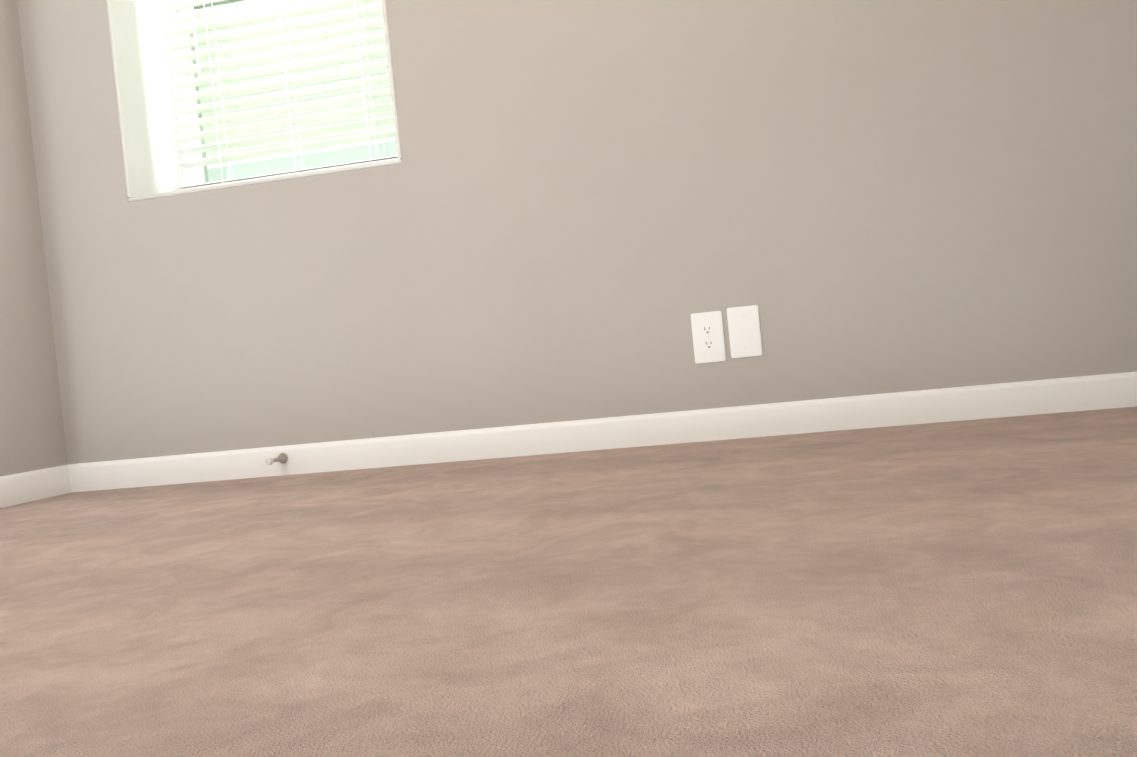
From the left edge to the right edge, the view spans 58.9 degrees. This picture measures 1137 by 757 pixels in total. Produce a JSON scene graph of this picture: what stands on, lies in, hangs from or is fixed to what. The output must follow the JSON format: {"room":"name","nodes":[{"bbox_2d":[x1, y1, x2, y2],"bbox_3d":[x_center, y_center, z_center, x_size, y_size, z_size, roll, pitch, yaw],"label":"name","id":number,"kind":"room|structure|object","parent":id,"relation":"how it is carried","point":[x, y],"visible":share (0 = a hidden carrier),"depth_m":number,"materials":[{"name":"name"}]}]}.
{"room":"empty bedroom","nodes":[
{"label":"empty bedroom","id":0,"kind":"room"},
{"bbox_2d":[0,0,67,476],"bbox_3d":[-1.969,-0.808,1.743,0.150,2.440,3.410,-5,1,11],"label":"wall","id":1,"kind":"structure","parent":0,"point":[32,437],"depth_m":2.97,"materials":[{"name":"beige paint"}]},
{"bbox_2d":[0,464,71,507],"bbox_3d":[-1.795,0.360,1.643,0.013,0.085,2.850,-5,1,11],"label":"baseboard","id":2,"kind":"structure","parent":1,"relation":"attached to","point":[19,488],"depth_m":2.91,"materials":[{"name":"white wood"}]},
{"bbox_2d":[0,406,1136,756],"bbox_3d":[-0.233,0.302,1.448,3.450,0.100,3.410,-5,1,11],"label":"floor","id":3,"kind":"structure","parent":0,"point":[966,588],"depth_m":1.05,"materials":[{"name":"carpet"}]},
{"bbox_2d":[17,0,1136,463],"bbox_3d":[-0.066,-1.021,2.918,3.150,2.440,0.360,-5,1,11],"label":"wall","id":4,"kind":"structure","parent":0,"point":[567,210],"depth_m":2.72,"materials":[{"name":"beige paint"}]},
{"bbox_2d":[106,0,401,201],"bbox_3d":[-0.916,-1.181,3.073,0.864,1.224,0.359,-5,1,11],"label":"window","id":5,"kind":"structure","parent":4,"relation":"in","point":[145,102],"depth_m":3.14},
{"bbox_2d":[158,0,397,190],"bbox_3d":[-0.901,-1.185,3.147,0.824,1.194,0.082,-5,1,11],"label":"window blind","id":6,"kind":"object","parent":5,"relation":"attached to","point":[193,15],"visible":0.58,"depth_m":3.17,"materials":[{"name":"white plastic"}]},
{"bbox_2d":[68,371,1136,491],"bbox_3d":[0.014,0.158,2.758,3.150,0.085,0.013,-5,1,11],"label":"baseboard","id":7,"kind":"structure","parent":4,"relation":"attached to","point":[1073,394],"depth_m":2.72,"materials":[{"name":"white wood"}]},
{"bbox_2d":[265,453,287,464],"bbox_3d":[-0.836,0.232,2.875,0.030,0.030,0.092,-5,1,11],"label":"door stop","id":8,"kind":"object","parent":7,"relation":"attached to","point":[282,458],"visible":1,"depth_m":2.89,"materials":[{"name":"silver metal"}]},
{"bbox_2d":[691,311,725,363],"bbox_3d":[0.372,-0.110,2.681,0.082,0.134,0.008,-5,1,11],"label":"duplex electrical outlet","id":9,"kind":"object","parent":4,"relation":"attached to","point":[708,337],"visible":1,"depth_m":2.68,"materials":[{"name":"white plastic"}]},
{"bbox_2d":[727,305,761,357],"bbox_3d":[0.465,-0.124,2.662,0.082,0.134,0.008,-5,1,11],"label":"blank wall plate","id":10,"kind":"object","parent":4,"relation":"attached to","point":[744,331],"visible":1,"depth_m":2.66,"materials":[{"name":"white plastic"}]}
]}

